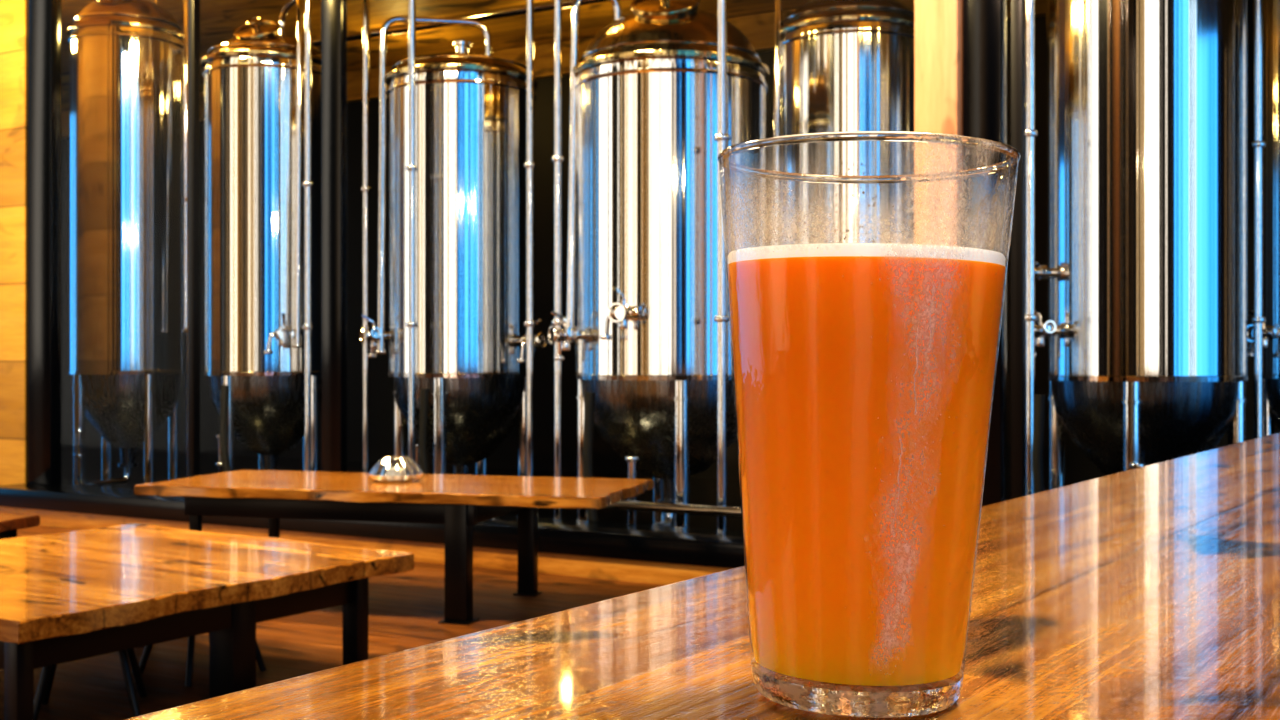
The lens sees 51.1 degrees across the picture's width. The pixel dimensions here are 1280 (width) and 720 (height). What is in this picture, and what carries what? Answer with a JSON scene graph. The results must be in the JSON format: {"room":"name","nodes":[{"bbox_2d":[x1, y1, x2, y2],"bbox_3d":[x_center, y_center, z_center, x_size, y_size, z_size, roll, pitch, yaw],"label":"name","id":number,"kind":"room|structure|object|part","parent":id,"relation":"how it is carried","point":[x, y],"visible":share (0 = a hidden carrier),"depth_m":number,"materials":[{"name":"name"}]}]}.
{"room":"brewery taproom","nodes":[
{"label":"brewery taproom","id":0,"kind":"room"},
{"bbox_2d":[0,0,25,485],"bbox_3d":[-8.514,-1.125,12.780,8.404,4.750,0.120,0,0,30],"label":"wall","id":1,"kind":"structure","parent":0,"point":[12,12],"depth_m":10.72,"materials":[{"name":"brown wood"}]},
{"bbox_2d":[61,0,811,111],"bbox_3d":[-0.018,-3.550,11.939,24.000,0.100,7.050,0,0,30],"label":"ceiling","id":2,"kind":"structure","parent":0,"point":[219,19],"depth_m":13.81,"materials":[{"name":"brown wood"}]},
{"bbox_2d":[0,447,1010,719],"bbox_3d":[-0.995,1.294,10.223,24.000,0.112,15.000,0,0,30],"label":"floor","id":3,"kind":"structure","parent":0,"point":[405,610],"depth_m":6.43,"materials":[{"name":"brown wood"}]},
{"bbox_2d":[0,514,39,538],"bbox_3d":[-3.570,0.998,6.300,1.231,0.496,0.745,0,0,15],"label":"dining table","id":4,"kind":"object","parent":3,"relation":"on","point":[9,524],"visible":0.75,"depth_m":6.37,"materials":[{"name":"brown wood"}]},
{"bbox_2d":[34,648,146,719],"bbox_3d":[-1.950,1.102,4.750,0.364,0.296,0.365,0,0,-17],"label":"stool","id":5,"kind":"object","parent":3,"relation":"on","point":[48,672],"visible":0.27,"depth_m":4.65,"materials":[{"name":"black paint"}]},
{"bbox_3d":[-2.041,1.110,4.577,0.026,0.280,0.115,0,0,28],"label":"leg","id":6,"kind":"part","parent":5,"relation":"part of","materials":[{"name":"black paint"}]},
{"bbox_3d":[-2.123,1.110,4.841,0.115,0.280,0.026,0,0,28],"label":"leg","id":7,"kind":"part","parent":5,"relation":"part of","materials":[{"name":"black paint"}]},
{"bbox_3d":[-1.778,1.110,4.659,0.115,0.280,0.026,0,0,28],"label":"leg","id":8,"kind":"part","parent":5,"relation":"part of","materials":[{"name":"black paint"}]},
{"bbox_3d":[-1.859,1.110,4.923,0.026,0.280,0.115,0,0,28],"label":"leg","id":9,"kind":"part","parent":5,"relation":"part of","materials":[{"name":"black paint"}]},
{"bbox_2d":[66,0,186,486],"bbox_3d":[-4.662,-1.088,12.200,1.031,4.652,1.031,0,0,-28],"label":"tank","id":10,"kind":"object","parent":3,"relation":"on","point":[128,58],"visible":0.84,"depth_m":11.81,"materials":[{"name":"silver metal"}]},
{"bbox_3d":[-4.973,0.673,11.888,0.150,1.130,0.150,0,0,0],"label":"leg","id":11,"kind":"part","parent":10,"relation":"part of","materials":[{"name":"silver metal"}]},
{"bbox_3d":[-4.973,0.673,12.512,0.150,1.130,0.150,0,0,0],"label":"leg","id":12,"kind":"part","parent":10,"relation":"part of","materials":[{"name":"silver metal"}]},
{"bbox_3d":[-4.350,0.673,11.888,0.150,1.130,0.150,0,0,0],"label":"leg","id":13,"kind":"part","parent":10,"relation":"part of","materials":[{"name":"silver metal"}]},
{"bbox_3d":[-4.350,0.673,12.512,0.150,1.130,0.150,0,0,0],"label":"leg","id":14,"kind":"part","parent":10,"relation":"part of","materials":[{"name":"silver metal"}]},
{"bbox_2d":[185,0,187,477],"bbox_3d":[-3.795,-1.129,11.300,0.083,4.733,0.082,0,0,0],"label":"pipe","id":15,"kind":"object","parent":3,"relation":"on","point":[186,198],"visible":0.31,"depth_m":11.28,"materials":[{"name":"silver metal"}]},
{"bbox_2d":[139,632,265,686],"bbox_3d":[-1.750,1.102,5.350,0.365,0.296,0.364,0,0,38],"label":"stool","id":16,"kind":"object","parent":3,"relation":"on","point":[191,640],"visible":0.14,"depth_m":5.16,"materials":[{"name":"black paint"}]},
{"bbox_3d":[-1.944,1.110,5.328,0.115,0.280,0.026,0,0,-7],"label":"leg","id":17,"kind":"part","parent":16,"relation":"part of","materials":[{"name":"black paint"}]},
{"bbox_3d":[-1.728,1.110,5.156,0.026,0.280,0.115,0,0,-7],"label":"leg","id":18,"kind":"part","parent":16,"relation":"part of","materials":[{"name":"black paint"}]},
{"bbox_3d":[-1.556,1.110,5.372,0.115,0.280,0.026,0,0,-7],"label":"leg","id":19,"kind":"part","parent":16,"relation":"part of","materials":[{"name":"black paint"}]},
{"bbox_2d":[0,523,413,719],"bbox_3d":[-2.073,1.003,5.063,1.784,0.486,1.721,0,0,33],"label":"dining table","id":20,"kind":"object","parent":3,"relation":"on","point":[69,596],"visible":0.94,"depth_m":4.79,"materials":[{"name":"brown wood"}]},
{"bbox_3d":[-1.907,1.036,4.115,0.098,0.419,0.084,0,0,33],"label":"leg","id":21,"kind":"part","parent":20,"relation":"part of","materials":[{"name":"black paint"}]},
{"bbox_3d":[-1.473,1.036,4.847,0.182,0.419,0.156,0,0,33],"label":"leg","id":22,"kind":"part","parent":20,"relation":"part of","materials":[{"name":"black paint"}]},
{"bbox_3d":[-1.126,1.036,5.301,0.112,0.419,0.096,0,0,33],"label":"leg","id":23,"kind":"part","parent":20,"relation":"part of","materials":[{"name":"black paint"}]},
{"bbox_2d":[219,385,230,471],"bbox_3d":[-3.129,0.718,10.586,0.396,1.038,0.091,0,0,0],"label":"tank leg","id":24,"kind":"object","parent":3,"relation":"on","point":[224,397],"visible":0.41,"depth_m":10.57,"materials":[{"name":"silver metal"}]},
{"bbox_2d":[201,0,320,472],"bbox_3d":[-3.120,-0.865,11.231,1.104,4.206,1.242,0,0,0],"label":"tank","id":25,"kind":"object","parent":3,"relation":"on","point":[254,79],"visible":0.77,"depth_m":10.82,"materials":[{"name":"silver metal"}]},
{"bbox_3d":[-3.344,0.673,10.879,0.150,1.130,0.150,0,0,0],"label":"leg","id":26,"kind":"part","parent":25,"relation":"part of","materials":[{"name":"silver metal"}]},
{"bbox_3d":[-2.896,0.673,11.721,0.150,1.130,0.150,0,0,0],"label":"leg","id":27,"kind":"part","parent":25,"relation":"part of","materials":[{"name":"silver metal"}]},
{"bbox_3d":[-2.699,0.673,11.076,0.150,1.130,0.150,0,0,0],"label":"leg","id":28,"kind":"part","parent":25,"relation":"part of","materials":[{"name":"silver metal"}]},
{"bbox_2d":[302,0,313,470],"bbox_3d":[-2.552,-1.129,10.300,0.083,4.733,0.082,0,0,0],"label":"pipe","id":29,"kind":"object","parent":3,"relation":"on","point":[307,184],"visible":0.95,"depth_m":10.28,"materials":[{"name":"silver metal"}]},
{"bbox_2d":[0,506,731,584],"bbox_3d":[0.275,1.185,7.589,12.008,0.130,0.441,0,0,30],"label":"ledge","id":30,"kind":"object","parent":3,"relation":"on","point":[648,572],"depth_m":8.17,"materials":[{"name":"brown wood"}]},
{"bbox_2d":[0,0,1024,567],"bbox_3d":[0.275,-1.190,7.589,12.008,4.620,0.481,0,0,30],"label":"window","id":31,"kind":"structure","parent":30,"relation":"on","point":[984,21],"depth_m":9.07,"materials":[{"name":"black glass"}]},
{"bbox_2d":[914,0,962,246],"bbox_3d":[1.580,-1.260,7.018,0.230,4.480,0.220,0,0,30],"label":"trim column","id":32,"kind":"structure","parent":31,"relation":"attached to","point":[938,24],"depth_m":6.92,"materials":[{"name":"brown wood"}]},
{"bbox_2d":[361,0,370,472],"bbox_3d":[-2.167,-1.129,10.600,0.083,4.733,0.082,0,0,0],"label":"pipe","id":33,"kind":"object","parent":3,"relation":"on","point":[365,189],"visible":0.8,"depth_m":10.58,"materials":[{"name":"silver metal"}]},
{"bbox_2d":[134,470,653,624],"bbox_3d":[-1.237,0.938,6.916,2.476,0.616,1.040,0,0,15],"label":"dining table","id":34,"kind":"object","parent":3,"relation":"on","point":[458,502],"visible":0.97,"depth_m":6.57,"materials":[{"name":"brown wood"}]},
{"bbox_3d":[-2.253,0.964,6.795,0.070,0.564,0.060,0,0,15],"label":"leg","id":35,"kind":"part","parent":34,"relation":"part of","materials":[{"name":"black paint"}]},
{"bbox_3d":[-2.056,0.964,7.529,0.070,0.564,0.060,0,0,15],"label":"leg","id":36,"kind":"part","parent":34,"relation":"part of","materials":[{"name":"black paint"}]},
{"bbox_2d":[369,456,422,482],"bbox_3d":[-1.266,0.566,6.950,0.273,0.128,0.273,0,0,0],"label":"candle holder","id":37,"kind":"object","parent":34,"relation":"on","point":[394,474],"visible":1,"depth_m":6.91,"materials":[{"name":"glass"}]},
{"bbox_2d":[387,467,404,479],"bbox_3d":[-1.266,0.590,6.950,0.094,0.063,0.094,0,0,0],"label":"candle","id":38,"kind":"object","parent":37,"relation":"on","point":[393,473],"depth_m":6.91,"materials":[{"name":"wax"}]},
{"bbox_3d":[-0.863,0.964,6.381,0.154,0.564,0.132,0,0,15],"label":"leg","id":39,"kind":"part","parent":34,"relation":"part of","materials":[{"name":"black paint"}]},
{"bbox_3d":[-0.598,0.964,7.138,0.126,0.564,0.108,0,0,15],"label":"leg","id":40,"kind":"part","parent":34,"relation":"part of","materials":[{"name":"black paint"}]},
{"bbox_2d":[406,0,417,473],"bbox_3d":[-1.608,-1.129,9.450,0.083,4.733,0.082,0,0,0],"label":"pipe","id":41,"kind":"object","parent":3,"relation":"on","point":[411,168],"visible":0.95,"depth_m":9.43,"materials":[{"name":"silver metal"}]},
{"bbox_2d":[419,388,429,473],"bbox_3d":[-1.380,0.718,9.386,0.346,1.038,0.091,0,0,0],"label":"tank leg","id":42,"kind":"object","parent":3,"relation":"on","point":[424,392],"visible":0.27,"depth_m":9.37,"materials":[{"name":"metal"}]},
{"bbox_2d":[259,0,607,469],"bbox_3d":[0.784,-0.951,10.821,10.580,4.378,0.080,0,0,30],"label":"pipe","id":43,"kind":"object","parent":3,"relation":"on","point":[547,5],"visible":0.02,"depth_m":12.07,"materials":[{"name":"silver metal"}]},
{"bbox_2d":[360,16,546,475],"bbox_3d":[-1.389,-0.675,10.200,1.406,3.826,1.144,0,0,0],"label":"tank","id":44,"kind":"object","parent":3,"relation":"on","point":[471,107],"visible":0.73,"depth_m":9.73,"materials":[{"name":"silver metal"}]},
{"bbox_3d":[-1.841,0.673,10.294,0.150,1.130,0.150,0,0,0],"label":"leg","id":45,"kind":"part","parent":44,"relation":"part of","materials":[{"name":"silver metal"}]},
{"bbox_3d":[-1.449,0.673,9.714,0.150,1.130,0.150,0,0,0],"label":"leg","id":46,"kind":"part","parent":44,"relation":"part of","materials":[{"name":"silver metal"}]},
{"bbox_3d":[-1.260,0.673,10.686,0.150,1.130,0.150,0,0,0],"label":"leg","id":47,"kind":"part","parent":44,"relation":"part of","materials":[{"name":"silver metal"}]},
{"bbox_3d":[-0.869,0.673,10.105,0.150,1.130,0.150,0,0,0],"label":"leg","id":48,"kind":"part","parent":44,"relation":"part of","materials":[{"name":"silver metal"}]},
{"bbox_2d":[524,0,535,476],"bbox_3d":[-0.763,-1.129,9.300,0.083,4.733,0.082,0,0,0],"label":"pipe","id":49,"kind":"object","parent":3,"relation":"on","point":[529,164],"visible":0.95,"depth_m":9.28,"materials":[{"name":"silver metal"}]},
{"bbox_2d":[552,0,563,517],"bbox_3d":[-0.551,-1.129,9.000,0.083,4.733,0.082,0,0,0],"label":"pipe","id":50,"kind":"object","parent":3,"relation":"on","point":[557,158],"visible":0.88,"depth_m":8.98,"materials":[{"name":"silver metal"}]},
{"bbox_2d":[583,392,598,520],"bbox_3d":[-0.229,0.718,8.236,0.248,1.038,0.092,0,0,0],"label":"tank leg","id":51,"kind":"object","parent":3,"relation":"on","point":[589,403],"visible":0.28,"depth_m":8.22,"materials":[{"name":"silver metal"}]},
{"bbox_2d":[548,0,769,526],"bbox_3d":[0.117,-0.615,8.962,1.514,3.706,1.360,0,0,-16],"label":"tank","id":52,"kind":"object","parent":3,"relation":"on","point":[642,256],"visible":0.76,"depth_m":8.46,"materials":[{"name":"silver metal"}]},
{"bbox_3d":[-0.371,0.673,8.940,0.150,1.130,0.150,0,0,0],"label":"leg","id":53,"kind":"part","parent":52,"relation":"part of","materials":[{"name":"silver metal"}]},
{"bbox_3d":[0.141,0.673,9.573,0.150,1.130,0.150,0,0,0],"label":"leg","id":54,"kind":"part","parent":52,"relation":"part of","materials":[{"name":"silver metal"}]},
{"bbox_3d":[0.262,0.673,8.427,0.150,1.130,0.150,0,0,0],"label":"leg","id":55,"kind":"part","parent":52,"relation":"part of","materials":[{"name":"silver metal"}]},
{"bbox_2d":[601,500,743,517],"bbox_3d":[0.881,1.049,7.658,4.260,0.378,0.060,0,0,30],"label":"pipe","id":56,"kind":"object","parent":3,"relation":"on","point":[709,510],"visible":0.02,"depth_m":8.01,"materials":[{"name":"silver metal"}]},
{"bbox_2d":[124,433,1279,719],"bbox_3d":[1.068,0.675,1.418,0.800,1.150,5.500,0,0,35],"label":"countertop","id":57,"kind":"structure","parent":3,"relation":"on","point":[1149,592],"depth_m":0.48,"materials":[{"name":"brown wood"}]},
{"bbox_2d":[718,131,1019,717],"bbox_3d":[0.068,0.019,0.400,0.089,0.162,0.089,0,0,-15],"label":"pint glass","id":58,"kind":"object","parent":57,"relation":"on","point":[862,701],"visible":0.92,"depth_m":0.37,"materials":[{"name":"glass"}]},
{"bbox_2d":[727,243,1005,685],"bbox_3d":[0.066,0.030,0.400,0.082,0.122,0.082,1,0,0],"label":"beer","id":59,"kind":"object","parent":58,"relation":"in","point":[837,416],"visible":0.99,"depth_m":0.37,"materials":[{"name":"liquid"}]},
{"bbox_2d":[714,0,729,529],"bbox_3d":[0.499,-1.129,8.150,0.096,4.733,0.094,0,0,0],"label":"pipe","id":60,"kind":"object","parent":3,"relation":"on","point":[721,137],"visible":0.94,"depth_m":8.12,"materials":[{"name":"silver metal"}]},
{"bbox_2d":[772,0,913,245],"bbox_3d":[1.566,-0.925,10.200,1.210,4.326,1.144,0,0,0],"label":"tank","id":61,"kind":"object","parent":3,"relation":"on","point":[840,65],"visible":0.41,"depth_m":9.72,"materials":[{"name":"silver metal"}]},
{"bbox_2d":[1025,0,1036,495],"bbox_3d":[2.328,-1.129,8.000,0.083,4.733,0.082,0,0,0],"label":"pipe","id":62,"kind":"object","parent":3,"relation":"on","point":[1030,132],"visible":0.79,"depth_m":7.98,"materials":[{"name":"silver metal"}]},
{"bbox_2d":[1032,394,1045,492],"bbox_3d":[2.442,0.718,7.736,0.346,1.038,0.091,0,0,0],"label":"pipe","id":63,"kind":"object","parent":3,"relation":"on","point":[1039,400],"visible":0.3,"depth_m":7.72,"materials":[{"name":"metal"}]},
{"bbox_2d":[1035,0,1247,489],"bbox_3d":[3.151,-0.993,8.389,1.232,4.462,1.260,0,0,39],"label":"tank","id":64,"kind":"object","parent":3,"relation":"on","point":[1144,273],"visible":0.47,"depth_m":7.91,"materials":[{"name":"silver metal"}]},
{"bbox_3d":[2.691,0.673,8.649,0.150,1.130,0.150,0,0,0],"label":"leg","id":65,"kind":"part","parent":64,"relation":"part of","materials":[{"name":"silver metal"}]},
{"bbox_3d":[2.910,0.673,7.931,0.150,1.130,0.150,0,0,0],"label":"leg","id":66,"kind":"part","parent":64,"relation":"part of","materials":[{"name":"silver metal"}]},
{"bbox_3d":[3.628,0.673,8.151,0.150,1.130,0.150,0,0,0],"label":"leg","id":67,"kind":"part","parent":64,"relation":"part of","materials":[{"name":"silver metal"}]},
{"bbox_2d":[1251,0,1264,438],"bbox_3d":[3.874,-1.129,8.400,0.083,4.733,0.082,0,0,0],"label":"pipe","id":68,"kind":"object","parent":3,"relation":"on","point":[1257,144],"visible":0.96,"depth_m":8.38,"materials":[{"name":"silver metal"}]},
{"bbox_2d":[1247,0,1279,436],"bbox_3d":[4.919,-0.993,9.286,1.252,4.462,1.286,0,0,31],"label":"tank","id":69,"kind":"object","parent":3,"relation":"on","point":[1270,9],"visible":0.55,"depth_m":9.20,"materials":[{"name":"silver metal"}]},
{"bbox_3d":[4.397,0.673,9.403,0.150,1.130,0.150,0,0,0],"label":"leg","id":70,"kind":"part","parent":69,"relation":"part of","materials":[{"name":"silver metal"}]},
{"bbox_2d":[61,0,1279,493],"bbox_3d":[1.059,-1.131,13.829,24.000,4.738,0.100,0,0,30],"label":"wall","id":71,"kind":"structure","parent":0,"point":[1078,467],"depth_m":15.02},
{"bbox_2d":[61,0,1045,138],"bbox_3d":[1.009,-3.325,13.742,24.000,0.350,0.100,0,0,30],"label":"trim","id":72,"kind":"structure","parent":71,"relation":"attached to","point":[759,29],"depth_m":14.82,"materials":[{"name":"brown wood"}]}
]}

